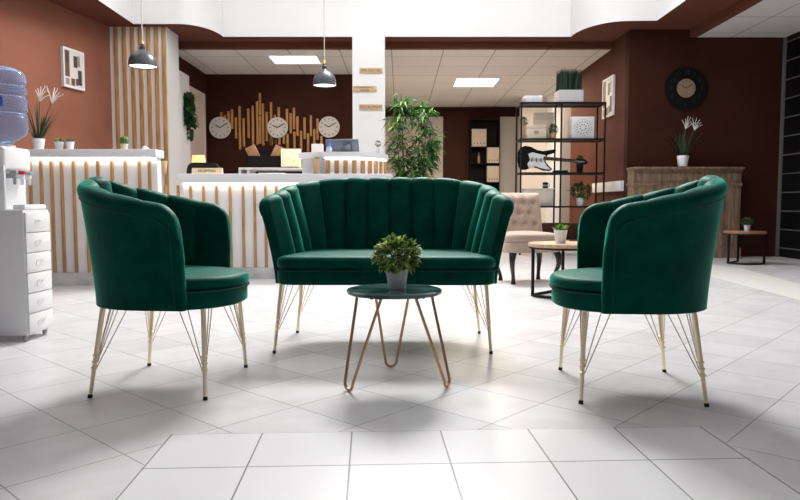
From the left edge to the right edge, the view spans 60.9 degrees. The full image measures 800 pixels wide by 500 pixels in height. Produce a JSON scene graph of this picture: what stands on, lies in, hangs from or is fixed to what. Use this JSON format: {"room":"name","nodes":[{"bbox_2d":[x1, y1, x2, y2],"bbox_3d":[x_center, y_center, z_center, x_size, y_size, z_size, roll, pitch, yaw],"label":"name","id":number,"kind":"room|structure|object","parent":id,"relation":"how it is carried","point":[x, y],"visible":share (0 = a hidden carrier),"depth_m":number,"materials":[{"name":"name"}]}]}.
{"room":"hotel lobby","nodes":[
{"label":"hotel lobby","id":0,"kind":"room"},
{"bbox_2d":[0,0,112,148],"bbox_3d":[-4.830,-1.249,5.867,0.150,3.200,7.500,1,4,11],"label":"wall","id":1,"kind":"structure","parent":0,"point":[32,32],"depth_m":8.42,"materials":[{"name":"paint"}]},
{"bbox_2d":[60,46,84,90],"bbox_3d":[-4.161,-2.300,8.649,0.043,0.490,0.399,1,4,11],"label":"framed picture","id":2,"kind":"object","parent":1,"relation":"attached to","point":[72,61],"visible":1,"depth_m":8.62,"materials":[{"name":"white paper"}]},
{"bbox_2d":[64,48,82,88],"bbox_3d":[-4.163,-2.300,8.649,0.035,0.446,0.355,1,4,11],"label":"print","id":3,"kind":"object","parent":2,"relation":"attached to","point":[73,59],"depth_m":8.64,"materials":[{"name":"white paper"}]},
{"bbox_2d":[179,57,207,161],"bbox_3d":[-4.069,-1.567,11.239,1.062,3.110,2.538,0,4,0],"label":"wall","id":4,"kind":"structure","parent":0,"point":[197,78],"depth_m":11.82,"materials":[{"name":"brown paint"}]},
{"bbox_2d":[179,70,190,196],"bbox_3d":[-3.488,-1.407,10.930,0.100,2.832,0.500,0,4,0],"label":"trim","id":5,"kind":"structure","parent":4,"relation":"attached to","point":[183,78],"depth_m":10.80,"materials":[{"name":"white paint"}]},
{"bbox_2d":[183,91,198,140],"bbox_3d":[-3.379,-2.144,10.915,0.277,0.801,0.394,0,4,0],"label":"ivy","id":6,"kind":"object","parent":4,"relation":"attached to","point":[189,108],"visible":0.98,"depth_m":10.82,"materials":[{"name":"green plant"}]},
{"bbox_2d":[189,85,206,161],"bbox_3d":[-3.489,-1.402,11.767,0.099,2.710,1.010,0,4,0],"label":"door","id":7,"kind":"structure","parent":4,"relation":"in","point":[198,145],"depth_m":11.86,"materials":[{"name":"beige"}]},
{"bbox_2d":[206,74,352,173],"bbox_3d":[-2.490,-1.658,12.581,4.220,3.110,0.150,0,4,0],"label":"wall","id":8,"kind":"structure","parent":0,"point":[224,92],"depth_m":12.44,"materials":[{"name":"brown paint"}]},
{"bbox_2d":[209,117,230,138],"bbox_3d":[-3.285,-2.233,12.420,0.396,0.396,0.034,0,4,0],"label":"wall clock","id":9,"kind":"object","parent":8,"relation":"attached to","point":[219,127],"visible":1,"depth_m":12.41,"materials":[{"name":"white plastic"}]},
{"bbox_2d":[220,93,322,151],"bbox_3d":[-2.353,-2.336,12.446,1.870,1.061,0.024,0,4,0],"label":"wall art","id":10,"kind":"object","parent":8,"relation":"attached to","point":[259,140],"visible":0.96,"depth_m":12.44,"materials":[{"name":"brown wood"}]},
{"bbox_2d":[267,117,287,137],"bbox_3d":[-2.237,-2.233,12.420,0.378,0.378,0.034,0,4,0],"label":"wall clock","id":11,"kind":"object","parent":8,"relation":"attached to","point":[277,127],"visible":1,"depth_m":12.41,"materials":[{"name":"white plastic"}]},
{"bbox_2d":[318,116,339,137],"bbox_3d":[-1.296,-2.246,12.419,0.385,0.385,0.034,0,4,0],"label":"wall clock","id":12,"kind":"object","parent":8,"relation":"attached to","point":[329,127],"visible":1,"depth_m":12.41,"materials":[{"name":"white plastic"}]},
{"bbox_2d":[352,26,384,153],"bbox_3d":[-0.440,-1.519,9.765,0.447,3.213,0.450,0,4,0],"label":"column","id":13,"kind":"structure","parent":0,"point":[368,42],"depth_m":9.49,"materials":[{"name":"white paint"}]},
{"bbox_2d":[353,86,376,91],"bbox_3d":[-0.493,-2.246,9.481,0.332,0.077,0.017,0,4,0],"label":"wooden sign","id":14,"kind":"object","parent":13,"relation":"attached to","point":[355,88],"visible":1,"depth_m":9.47,"materials":[{"name":"brown wood"}]},
{"bbox_2d":[359,104,382,109],"bbox_3d":[-0.406,-1.995,9.498,0.322,0.076,0.017,0,4,0],"label":"wooden sign","id":15,"kind":"object","parent":13,"relation":"attached to","point":[361,106],"visible":1,"depth_m":9.49,"materials":[{"name":"brown wood"}]},
{"bbox_2d":[359,68,382,72],"bbox_3d":[-0.404,-2.497,9.464,0.321,0.076,0.017,0,4,0],"label":"wooden sign","id":16,"kind":"object","parent":13,"relation":"attached to","point":[361,70],"visible":1,"depth_m":9.46,"materials":[{"name":"brown wood"}]},
{"bbox_2d":[99,0,684,36],"bbox_3d":[-0.096,-3.965,4.569,7.065,2.404,10.664,0,4,0],"label":"ceiling","id":17,"kind":"structure","parent":0,"point":[228,18],"depth_m":9.94,"materials":[{"name":"white paint"}]},
{"bbox_2d":[47,0,762,49],"bbox_3d":[-1.300,-2.756,4.883,15.400,0.160,11.117,0,4,0],"label":"trim","id":18,"kind":"structure","parent":17,"relation":"attached to","point":[699,16],"depth_m":10.09,"materials":[{"name":"brown paint"}]},
{"bbox_2d":[179,50,609,106],"bbox_3d":[-0.608,-3.315,13.595,7.985,0.060,6.383,0,4,0],"label":"ceiling","id":19,"kind":"structure","parent":0,"point":[431,75],"depth_m":11.87,"materials":[{"name":"tile"}]},
{"bbox_2d":[267,55,321,63],"bbox_3d":[-1.712,-3.112,11.120,0.804,0.012,0.638,0,4,0],"label":"recessed light","id":20,"kind":"object","parent":19,"relation":"in","point":[276,59],"visible":1,"depth_m":11.10,"materials":[{"name":"white paint"}]},
{"bbox_2d":[270,56,318,62],"bbox_3d":[-1.712,-3.113,11.120,0.744,0.007,0.578,0,4,0],"label":"diffuser","id":21,"kind":"object","parent":20,"relation":"attached to","point":[275,59],"depth_m":11.09,"materials":[{"name":"white plastic"}]},
{"bbox_2d":[452,78,500,86],"bbox_3d":[1.470,-3.252,13.199,0.845,0.012,0.927,0,4,0],"label":"recessed light","id":22,"kind":"object","parent":19,"relation":"in","point":[459,82],"visible":1,"depth_m":13.19,"materials":[{"name":"white paint"}]},
{"bbox_2d":[454,79,497,85],"bbox_3d":[1.470,-3.254,13.199,0.785,0.007,0.867,0,4,0],"label":"diffuser","id":23,"kind":"object","parent":22,"relation":"attached to","point":[458,82],"depth_m":13.19,"materials":[{"name":"white plastic"}]},
{"bbox_2d":[0,240,799,499],"bbox_3d":[0.500,0.330,7.128,19.000,0.120,20.180,0,4,0],"label":"floor","id":24,"kind":"structure","parent":0,"point":[57,442],"depth_m":3.03,"materials":[{"name":"tile"}]},
{"bbox_2d":[0,210,53,340],"bbox_3d":[-2.222,0.134,3.808,0.426,0.718,0.265,0,4,0],"label":"drawer unit","id":25,"kind":"object","parent":24,"relation":"on","point":[26,299],"visible":1,"depth_m":3.69,"materials":[{"name":"white laminate"}]},
{"bbox_2d":[0,143,45,209],"bbox_3d":[-2.258,-0.414,3.838,0.390,0.372,0.280,0,4,0],"label":"water cooler","id":26,"kind":"object","parent":25,"relation":"on","point":[14,162],"visible":1,"depth_m":3.81,"materials":[{"name":"white plastic"}]},
{"bbox_2d":[6,170,17,184],"bbox_3d":[-2.159,-0.403,3.779,0.068,0.079,0.028,0,4,0],"label":"tap","id":27,"kind":"object","parent":26,"relation":"on","point":[10,174],"depth_m":3.77,"materials":[{"name":"grey plastic"}]},
{"bbox_2d":[0,66,28,143],"bbox_3d":[-2.243,-0.808,3.811,0.274,0.418,0.275,0,4,0],"label":"water bottle","id":28,"kind":"object","parent":26,"relation":"on","point":[13,102],"visible":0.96,"depth_m":3.75,"materials":[{"name":"blue plastic"}]},
{"bbox_2d":[17,171,25,184],"bbox_3d":[-2.159,-0.409,3.859,0.068,0.079,0.028,0,4,0],"label":"tap","id":29,"kind":"object","parent":26,"relation":"on","point":[20,175],"depth_m":3.85,"materials":[{"name":"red plastic"}]},
{"bbox_2d":[25,172,32,184],"bbox_3d":[-2.159,-0.413,3.929,0.068,0.079,0.028,0,4,0],"label":"tap","id":30,"kind":"object","parent":26,"relation":"on","point":[28,174],"depth_m":3.92,"materials":[{"name":"teal"}]},
{"bbox_2d":[13,204,45,208],"bbox_3d":[-2.098,-0.245,3.855,0.070,0.028,0.230,0,4,0],"label":"drip tray","id":31,"kind":"object","parent":26,"relation":"on","point":[16,206],"depth_m":3.79,"materials":[{"name":"white plastic"}]},
{"bbox_2d":[23,149,163,285],"bbox_3d":[-3.285,-0.296,6.274,2.169,1.244,0.220,0,4,0],"label":"reception desk","id":32,"kind":"object","parent":24,"relation":"on","point":[57,173],"depth_m":6.23,"materials":[{"name":"white paint"}]},
{"bbox_2d":[26,85,63,148],"bbox_3d":[-3.300,-1.205,6.173,0.475,0.584,0.412,-2,4,-25],"label":"potted plant","id":33,"kind":"object","parent":32,"relation":"on","point":[38,142],"visible":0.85,"depth_m":6.20,"materials":[{"name":"plant"}]},
{"bbox_2d":[53,138,63,148],"bbox_3d":[-3.122,-0.973,6.229,0.095,0.114,0.106,-2,4,-30],"label":"potted plant","id":34,"kind":"object","parent":32,"relation":"on","point":[58,142],"visible":0.82,"depth_m":6.20,"materials":[{"name":"green plant"}]},
{"bbox_2d":[65,137,76,148],"bbox_3d":[-3.020,-0.974,6.233,0.108,0.115,0.108,0,4,0],"label":"potted plant","id":35,"kind":"object","parent":32,"relation":"on","point":[69,142],"visible":0.81,"depth_m":6.20,"materials":[{"name":"green plant"}]},
{"bbox_2d":[27,149,163,158],"bbox_3d":[-3.285,-0.881,6.235,2.169,0.072,0.220,0,4,0],"label":"countertop","id":36,"kind":"structure","parent":32,"relation":"on","point":[34,153],"depth_m":6.13,"materials":[{"name":"white stone"}]},
{"bbox_2d":[119,136,128,148],"bbox_3d":[-2.525,-0.980,6.228,0.085,0.128,0.081,0,4,0],"label":"potted plant","id":37,"kind":"object","parent":32,"relation":"on","point":[124,141],"visible":0.92,"depth_m":6.20,"materials":[{"name":"green plant"}]},
{"bbox_2d":[110,26,181,196],"bbox_3d":[-3.627,-1.511,9.758,0.789,3.198,0.525,0,4,0],"label":"wall","id":38,"kind":"structure","parent":24,"relation":"on","point":[145,103],"depth_m":9.48,"materials":[{"name":"white paint"}]},
{"bbox_2d":[77,176,249,400],"bbox_3d":[-0.975,0.126,2.855,0.669,0.867,0.657,0,4,4],"label":"armchair","id":39,"kind":"object","parent":24,"relation":"on","point":[150,250],"visible":1,"depth_m":2.61,"materials":[{"name":"green fabric"}]},
{"bbox_2d":[185,265,248,291],"bbox_3d":[-0.909,0.110,2.849,0.535,0.080,0.548,0,4,4],"label":"seat cushion","id":40,"kind":"object","parent":39,"relation":"on","point":[198,278],"depth_m":2.71,"materials":[{"name":"green fabric"}]},
{"bbox_2d":[191,155,204,162],"bbox_3d":[-2.443,-0.479,8.287,0.280,1.336,0.280,0,4,0],"label":"desk lamp","id":41,"kind":"object","parent":24,"relation":"on","point":[195,158],"visible":0.35,"depth_m":8.18,"materials":[{"name":"yellow"}]},
{"bbox_2d":[187,162,219,173],"bbox_3d":[-2.254,-0.398,7.891,0.546,1.227,0.593,0,4,0],"label":"office chair","id":42,"kind":"object","parent":24,"relation":"on","point":[190,166],"visible":0.02,"depth_m":7.85,"materials":[{"name":"black leather"}]},
{"bbox_2d":[239,168,301,173],"bbox_3d":[-1.531,-0.448,8.790,1.000,1.208,0.400,0,4,0],"label":"console shelf","id":43,"kind":"object","parent":24,"relation":"on","point":[241,170],"visible":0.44,"depth_m":8.55,"materials":[{"name":"white laminate"}]},
{"bbox_2d":[246,150,282,167],"bbox_3d":[-1.729,-1.176,8.741,0.434,0.251,0.280,0,4,0],"label":"file box","id":44,"kind":"object","parent":43,"relation":"on","point":[265,160],"visible":0.6,"depth_m":8.61,"materials":[{"name":"black"}]},
{"bbox_2d":[245,145,259,155],"bbox_3d":[-1.869,-1.205,8.739,0.232,0.297,0.050,0,4,0],"label":"folder","id":45,"kind":"object","parent":44,"relation":"in","point":[252,150],"visible":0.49,"depth_m":8.71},
{"bbox_2d":[271,145,284,155],"bbox_3d":[-1.589,-1.205,8.739,0.232,0.297,0.050,0,4,0],"label":"folder","id":46,"kind":"object","parent":44,"relation":"in","point":[277,149],"visible":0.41,"depth_m":8.71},
{"bbox_2d":[281,149,300,167],"bbox_3d":[-1.374,-1.157,8.591,0.240,0.233,0.120,0,4,0],"label":"table lamp","id":47,"kind":"object","parent":43,"relation":"on","point":[289,157],"visible":0.96,"depth_m":8.53,"materials":[{"name":"beige"}]},
{"bbox_2d":[164,174,392,278],"bbox_3d":[-1.212,-0.251,7.059,2.267,1.048,0.680,0,4,0],"label":"reception desk","id":48,"kind":"object","parent":24,"relation":"on","point":[240,196],"depth_m":6.79,"materials":[{"name":"white paint"}]},
{"bbox_2d":[161,159,167,173],"bbox_3d":[-2.381,-0.847,6.809,0.109,0.176,0.124,0,4,0],"label":"potted plant","id":49,"kind":"object","parent":48,"relation":"on","point":[164,162],"visible":0.66,"depth_m":6.78,"materials":[{"name":"green plant"}]},
{"bbox_2d":[191,168,222,173],"bbox_3d":[-1.929,-0.790,6.812,0.302,0.062,0.070,0,4,0],"label":"sign","id":50,"kind":"object","parent":48,"relation":"on","point":[194,170],"visible":0.99,"depth_m":6.79,"materials":[{"name":"beige wood"}]},
{"bbox_2d":[177,174,392,182],"bbox_3d":[-1.135,-0.728,7.027,2.112,0.090,0.680,0,4,0],"label":"countertop","id":51,"kind":"structure","parent":48,"relation":"on","point":[181,178],"depth_m":6.69,"materials":[{"name":"white stone"}]},
{"bbox_2d":[312,157,319,173],"bbox_3d":[-0.827,-0.838,6.729,0.080,0.170,0.080,0,4,0],"label":"potted plant","id":52,"kind":"object","parent":48,"relation":"on","point":[316,161],"visible":0.98,"depth_m":6.70,"materials":[{"name":"green plant"}]},
{"bbox_2d":[298,152,388,173],"bbox_3d":[-0.578,-0.886,7.041,0.909,0.222,0.550,0,4,0],"label":"reception desk","id":53,"kind":"object","parent":48,"relation":"on","point":[330,162],"depth_m":6.82,"materials":[{"name":"white paint"}]},
{"bbox_2d":[311,144,323,151],"bbox_3d":[-0.867,-1.058,7.145,0.116,0.107,0.100,0,4,0],"label":"tissue box","id":54,"kind":"object","parent":53,"relation":"on","point":[314,147],"visible":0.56,"depth_m":7.09,"materials":[{"name":"white"}]},
{"bbox_2d":[326,142,331,151],"bbox_3d":[-0.736,-1.061,7.064,0.060,0.125,0.060,0,4,0],"label":"spray bottle","id":55,"kind":"object","parent":53,"relation":"on","point":[329,148],"visible":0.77,"depth_m":7.04,"materials":[{"name":"blue plastic"}]},
{"bbox_2d":[325,139,358,151],"bbox_3d":[-0.613,-1.093,7.223,0.363,0.167,0.140,1,4,14],"label":"monitor","id":56,"kind":"object","parent":53,"relation":"on","point":[338,145],"visible":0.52,"depth_m":7.19,"materials":[{"name":"grey plastic"}]},
{"bbox_2d":[298,152,388,160],"bbox_3d":[-0.578,-0.969,7.036,0.909,0.055,0.550,0,4,0],"label":"countertop","id":57,"kind":"structure","parent":53,"relation":"on","point":[304,155],"depth_m":6.81,"materials":[{"name":"white stone"}]},
{"bbox_2d":[375,141,380,152],"bbox_3d":[-0.226,-1.060,6.994,0.073,0.132,0.072,0,4,0],"label":"potted plant","id":58,"kind":"object","parent":53,"relation":"on","point":[377,145],"visible":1,"depth_m":6.98,"materials":[{"name":"green plant"}]},
{"bbox_2d":[259,177,513,353],"bbox_3d":[-0.066,0.044,3.734,1.282,0.911,0.820,0,4,1],"label":"loveseat","id":59,"kind":"object","parent":24,"relation":"on","point":[325,231],"visible":0.95,"depth_m":3.77,"materials":[{"name":"green fabric"}]},
{"bbox_2d":[277,249,494,269],"bbox_3d":[-0.067,0.044,3.632,1.097,0.086,0.615,0,4,1],"label":"seat cushion","id":60,"kind":"object","parent":59,"relation":"on","point":[287,259],"depth_m":3.34,"materials":[{"name":"green fabric"}]},
{"bbox_2d":[343,284,450,391],"bbox_3d":[-0.010,0.358,2.895,0.437,0.394,0.449,0,4,0],"label":"coffee table","id":61,"kind":"object","parent":24,"relation":"on","point":[377,292],"visible":0.99,"depth_m":2.77,"materials":[{"name":"metal"}]},
{"bbox_2d":[369,232,422,288],"bbox_3d":[-0.006,0.043,2.867,0.231,0.238,0.228,-2,5,-31],"label":"potted plant","id":62,"kind":"object","parent":61,"relation":"on","point":[396,272],"visible":1,"depth_m":2.83,"materials":[{"name":"green plant"}]},
{"bbox_2d":[379,94,446,178],"bbox_3d":[0.149,-0.823,8.082,0.863,2.052,0.631,0,4,0],"label":"bamboo plant","id":63,"kind":"object","parent":24,"relation":"on","point":[423,161],"visible":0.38,"depth_m":8.02,"materials":[{"name":"green plant"}]},
{"bbox_2d":[114,426,799,499],"bbox_3d":[0.173,0.662,1.460,1.772,0.021,1.600,0,4,-3],"label":"floor","id":64,"kind":"structure","parent":24,"relation":"on","point":[683,462],"depth_m":1.94,"materials":[{"name":"tile"}]},
{"bbox_2d":[469,119,499,190],"bbox_3d":[2.038,-1.758,16.519,0.705,2.777,0.340,0,4,0],"label":"bookcase","id":65,"kind":"object","parent":24,"relation":"on","point":[477,171],"visible":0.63,"depth_m":16.60,"materials":[{"name":"black wood"}]},
{"bbox_2d":[471,129,486,146],"bbox_3d":[1.894,-2.695,16.384,0.352,0.415,0.243,0,4,0],"label":"storage box","id":66,"kind":"object","parent":65,"relation":"on","point":[478,136],"visible":0.91,"depth_m":16.27,"materials":[{"name":"beige cardboard"}]},
{"bbox_2d":[486,166,498,181],"bbox_3d":[2.236,-1.833,16.442,0.283,0.382,0.243,0,4,0],"label":"storage box","id":67,"kind":"object","parent":65,"relation":"on","point":[492,172],"visible":0.96,"depth_m":16.32,"materials":[{"name":"beige cardboard"}]},
{"bbox_2d":[486,147,498,162],"bbox_3d":[2.232,-2.280,16.412,0.283,0.369,0.243,0,4,0],"label":"storage box","id":68,"kind":"object","parent":65,"relation":"on","point":[492,153],"visible":0.94,"depth_m":16.29,"materials":[{"name":"beige cardboard"}]},
{"bbox_2d":[498,193,560,284],"bbox_3d":[1.200,-0.127,6.593,0.546,0.863,0.622,-1,4,-12],"label":"slipper chair","id":69,"kind":"object","parent":24,"relation":"on","point":[525,223],"visible":0.61,"depth_m":6.69,"materials":[{"name":"beige fabric"}]},
{"bbox_2d":[504,231,554,242],"bbox_3d":[1.211,-0.131,6.542,0.546,0.106,0.520,-1,4,-12],"label":"seat cushion","id":70,"kind":"object","parent":69,"relation":"on","point":[511,236],"depth_m":6.30,"materials":[{"name":"beige fabric"}]},
{"bbox_2d":[528,241,576,298],"bbox_3d":[1.355,0.157,5.586,0.600,0.429,0.600,0,4,0],"label":"side table","id":71,"kind":"object","parent":24,"relation":"on","point":[539,245],"visible":0.55,"depth_m":5.49,"materials":[{"name":"brown wood"}]},
{"bbox_2d":[553,223,568,243],"bbox_3d":[1.307,-0.140,5.513,0.142,0.173,0.155,-3,5,-39],"label":"potted plant","id":72,"kind":"object","parent":71,"relation":"on","point":[560,232],"visible":1,"depth_m":5.48,"materials":[{"name":"green plant"}]},
{"bbox_2d":[515,102,605,254],"bbox_3d":[2.375,-1.052,10.152,1.247,2.228,0.430,0,4,0],"label":"shelving rack","id":73,"kind":"object","parent":24,"relation":"on","point":[521,105],"visible":0.68,"depth_m":9.98,"materials":[{"name":"black metal"}]},
{"bbox_2d":[522,117,528,137],"bbox_3d":[1.866,-1.833,10.232,0.162,0.366,0.157,0,4,0],"label":"potted plant","id":74,"kind":"object","parent":73,"relation":"on","point":[524,123],"visible":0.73,"depth_m":10.20,"materials":[{"name":"green plant"}]},
{"bbox_2d":[522,95,542,101],"bbox_3d":[1.962,-2.218,10.073,0.266,0.110,0.240,0,4,0],"label":"case","id":75,"kind":"object","parent":73,"relation":"on","point":[528,98],"visible":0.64,"depth_m":9.96,"materials":[{"name":"white plastic"}]},
{"bbox_2d":[525,125,545,137],"bbox_3d":[1.990,-1.733,9.998,0.285,0.196,0.173,0,4,0],"label":"box","id":76,"kind":"object","parent":73,"relation":"on","point":[531,131],"visible":0.89,"depth_m":9.92,"materials":[{"name":"beige cardboard"}]},
{"bbox_2d":[519,188,553,205],"bbox_3d":[2.039,-0.790,10.170,0.462,0.261,0.320,0,4,0],"label":"chest","id":77,"kind":"object","parent":73,"relation":"on","point":[545,194],"visible":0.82,"depth_m":10.02,"materials":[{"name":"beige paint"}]},
{"bbox_2d":[543,182,549,187],"bbox_3d":[2.165,-0.961,10.104,0.092,0.090,0.077,3,5,35],"label":"mug","id":78,"kind":"object","parent":77,"relation":"on","point":[545,184],"visible":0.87,"depth_m":10.08,"materials":[{"name":"black ceramic"}]},
{"bbox_2d":[533,112,553,137],"bbox_3d":[2.147,-1.846,10.176,0.282,0.398,0.173,0,4,0],"label":"box","id":79,"kind":"object","parent":73,"relation":"on","point":[539,118],"visible":0.55,"depth_m":10.09,"materials":[{"name":"beige cardboard"}]},
{"bbox_2d":[517,146,587,170],"bbox_3d":[2.253,-1.352,10.041,1.040,0.373,0.066,0,4,0],"label":"electric guitar","id":80,"kind":"object","parent":73,"relation":"on","point":[532,158],"visible":1,"depth_m":10.03,"materials":[{"name":"black paint"}]},
{"bbox_2d":[548,123,558,137],"bbox_3d":[2.258,-1.749,9.980,0.174,0.233,0.165,3,5,36],"label":"potted plant","id":81,"kind":"object","parent":73,"relation":"on","point":[553,134],"visible":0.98,"depth_m":9.96,"materials":[{"name":"green plant"}]},
{"bbox_2d":[542,223,578,237],"bbox_3d":[2.395,-0.297,10.203,1.100,0.215,0.320,0,4,0],"label":"crate","id":82,"kind":"object","parent":73,"relation":"on","point":[572,232],"visible":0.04,"depth_m":10.04,"materials":[{"name":"brown"}]},
{"bbox_2d":[554,68,582,101],"bbox_3d":[2.498,-2.423,10.061,0.364,0.521,0.327,0,4,0],"label":"grass planter","id":83,"kind":"object","parent":73,"relation":"on","point":[568,83],"visible":1,"depth_m":9.93,"materials":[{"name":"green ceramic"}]},
{"bbox_2d":[575,155,582,171],"bbox_3d":[2.696,-1.298,10.236,0.175,0.284,0.164,0,4,0],"label":"potted plant","id":84,"kind":"object","parent":73,"relation":"on","point":[579,167],"visible":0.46,"depth_m":10.20,"materials":[{"name":"green plant"}]},
{"bbox_2d":[566,181,592,205],"bbox_3d":[2.680,-0.840,10.123,0.405,0.368,0.369,2,5,31],"label":"potted plant","id":85,"kind":"object","parent":73,"relation":"on","point":[580,200],"visible":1,"depth_m":10.08,"materials":[{"name":"green plant"}]},
{"bbox_2d":[567,117,593,137],"bbox_3d":[2.679,-1.800,10.080,0.329,0.321,0.263,0,4,0],"label":"box","id":86,"kind":"object","parent":73,"relation":"on","point":[578,127],"visible":0.99,"depth_m":9.96,"materials":[{"name":"white ceramic"}]},
{"bbox_2d":[549,175,727,406],"bbox_3d":[0.951,0.132,2.770,0.669,0.867,0.657,0,4,5],"label":"armchair","id":87,"kind":"object","parent":24,"relation":"on","point":[652,253],"visible":1,"depth_m":2.50,"materials":[{"name":"green fabric"}]},
{"bbox_2d":[550,267,601,292],"bbox_3d":[0.885,0.115,2.774,0.535,0.080,0.548,0,4,5],"label":"seat cushion","id":88,"kind":"object","parent":87,"relation":"on","point":[581,279],"depth_m":2.65,"materials":[{"name":"green fabric"}]},
{"bbox_2d":[626,167,744,257],"bbox_3d":[3.985,-0.526,9.556,1.523,1.260,0.340,0,4,0],"label":"mantelpiece","id":89,"kind":"object","parent":24,"relation":"on","point":[641,180],"visible":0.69,"depth_m":9.42,"materials":[{"name":"brown wood"}]},
{"bbox_2d":[663,117,700,166],"bbox_3d":[3.921,-1.502,9.404,0.596,0.687,0.355,0,4,0],"label":"potted plant","id":90,"kind":"object","parent":89,"relation":"on","point":[682,159],"visible":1,"depth_m":9.38,"materials":[{"name":"green plant"}]},
{"bbox_2d":[626,167,744,171],"bbox_3d":[3.985,-1.125,9.516,1.523,0.060,0.340,0,4,0],"label":"mantel shelf","id":91,"kind":"object","parent":89,"relation":"attached to","point":[633,169],"depth_m":9.38,"materials":[{"name":"brown wood"}]},
{"bbox_2d":[723,230,766,264],"bbox_3d":[4.335,-0.035,8.567,0.490,0.409,0.490,0,4,0],"label":"side table","id":92,"kind":"object","parent":24,"relation":"on","point":[738,233],"visible":1,"depth_m":8.49,"materials":[{"name":"brown wood"}]},
{"bbox_2d":[741,217,753,230],"bbox_3d":[4.355,-0.327,8.519,0.187,0.180,0.169,0,4,0],"label":"potted plant","id":93,"kind":"object","parent":92,"relation":"on","point":[747,226],"visible":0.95,"depth_m":8.50,"materials":[{"name":"green plant"}]},
{"bbox_2d":[711,265,799,299],"bbox_3d":[3.448,0.277,7.158,1.076,0.021,5.358,0,4,0],"label":"trim","id":94,"kind":"structure","parent":24,"relation":"on","point":[741,276],"depth_m":6.67,"materials":[{"name":"white"}]},
{"bbox_2d":[385,107,519,177],"bbox_3d":[2.117,-1.941,16.762,5.435,3.110,0.150,0,4,0],"label":"wall","id":95,"kind":"structure","parent":0,"point":[475,112],"depth_m":16.59,"materials":[{"name":"brown paint"}]},
{"bbox_2d":[385,117,442,178],"bbox_3d":[0.281,-1.814,16.675,1.538,2.869,0.039,0,4,0],"label":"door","id":96,"kind":"structure","parent":95,"relation":"attached to","point":[436,122],"depth_m":16.59,"materials":[{"name":"beige paint"}]},
{"bbox_2d":[444,112,469,180],"bbox_3d":[1.385,-1.872,16.636,0.622,2.989,0.109,0,4,0],"label":"door","id":97,"kind":"structure","parent":95,"relation":"in","point":[456,124],"depth_m":16.59,"materials":[{"name":"brown wood"}]},
{"bbox_2d":[499,117,519,192],"bbox_3d":[2.697,-1.814,16.675,0.513,2.869,0.039,0,4,0],"label":"door","id":98,"kind":"structure","parent":95,"relation":"attached to","point":[507,124],"depth_m":16.62,"materials":[{"name":"beige paint"}]},
{"bbox_2d":[519,97,546,222],"bbox_3d":[3.156,-1.834,15.186,0.969,3.110,0.150,0,4,0],"label":"wall","id":99,"kind":"structure","parent":0,"point":[528,181],"depth_m":15.12,"materials":[{"name":"beige paint"}]},
{"bbox_2d":[545,92,560,222],"bbox_3d":[3.340,-1.808,14.807,0.191,3.110,0.590,0,4,0],"label":"trim","id":100,"kind":"structure","parent":99,"relation":"attached to","point":[549,146],"depth_m":14.56,"materials":[{"name":"white paint"}]},
{"bbox_2d":[561,108,570,222],"bbox_3d":[3.874,-1.753,13.989,1.121,3.110,0.150,0,4,0],"label":"wall","id":101,"kind":"structure","parent":0,"point":[566,147],"depth_m":13.93,"materials":[{"name":"beige paint"}]},
{"bbox_2d":[569,33,625,240],"bbox_3d":[3.310,-1.621,11.367,0.150,3.200,3.099,0,4,0],"label":"wall","id":102,"kind":"structure","parent":0,"point":[613,61],"depth_m":10.92,"materials":[{"name":"red paint"}]},
{"bbox_2d":[592,181,623,192],"bbox_3d":[3.209,-0.977,10.552,0.049,0.151,1.477,0,4,0],"label":"wall heater","id":103,"kind":"object","parent":102,"relation":"attached to","point":[613,186],"visible":0.95,"depth_m":10.29,"materials":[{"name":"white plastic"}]},
{"bbox_2d":[602,74,615,118],"bbox_3d":[3.214,-2.351,10.483,0.038,0.601,0.524,0,4,0],"label":"framed picture","id":104,"kind":"object","parent":102,"relation":"attached to","point":[608,87],"visible":0.91,"depth_m":10.40,"materials":[{"name":"white paper"}]},
{"bbox_2d":[603,77,611,116],"bbox_3d":[3.216,-2.351,10.483,0.031,0.557,0.480,0,4,0],"label":"print","id":105,"kind":"object","parent":104,"relation":"attached to","point":[607,83],"depth_m":10.45,"materials":[{"name":"white paper"}]},
{"bbox_2d":[623,29,784,255],"bbox_3d":[4.629,-1.511,9.745,2.788,3.200,0.150,0,4,0],"label":"wall","id":106,"kind":"structure","parent":0,"point":[739,113],"depth_m":9.64,"materials":[{"name":"brown paint"}]},
{"bbox_2d":[664,66,707,109],"bbox_3d":[4.031,-2.280,9.594,0.608,0.608,0.046,0,4,0],"label":"clock","id":107,"kind":"object","parent":106,"relation":"attached to","point":[686,87],"visible":1,"depth_m":9.58,"materials":[{"name":"black plastic"}]},
{"bbox_2d":[699,0,799,36],"bbox_3d":[6.303,-2.692,4.529,4.241,0.080,10.400,0,4,0],"label":"ceiling","id":108,"kind":"structure","parent":0,"point":[767,18],"depth_m":8.79,"materials":[{"name":"tile"}]},
{"bbox_2d":[775,31,799,258],"bbox_3d":[5.468,-1.155,5.309,0.150,3.089,8.749,0,4,0],"label":"wall","id":109,"kind":"structure","parent":0,"point":[788,195],"depth_m":9.47,"materials":[{"name":"black"}]},
{"bbox_3d":[0.000,-5.222,4.590,12.000,0.100,10.864,0,4,0],"label":"ceiling","id":110,"kind":"structure","parent":0,"visible":0},
{"bbox_2d":[128,0,157,69],"bbox_3d":[-2.604,-3.583,6.774,0.283,3.465,0.283,0,4,0],"label":"pendant lamp","id":111,"kind":"object","parent":110,"relation":"hanging from","point":[142,59],"visible":1,"depth_m":6.82,"materials":[{"name":"grey metal"}]},
{"bbox_2d":[313,13,335,87],"bbox_3d":[-0.875,-3.641,7.772,0.271,3.484,0.271,0,4,0],"label":"pendant lamp","id":112,"kind":"object","parent":110,"relation":"hanging from","point":[324,78],"visible":1,"depth_m":7.81,"materials":[{"name":"grey metal"}]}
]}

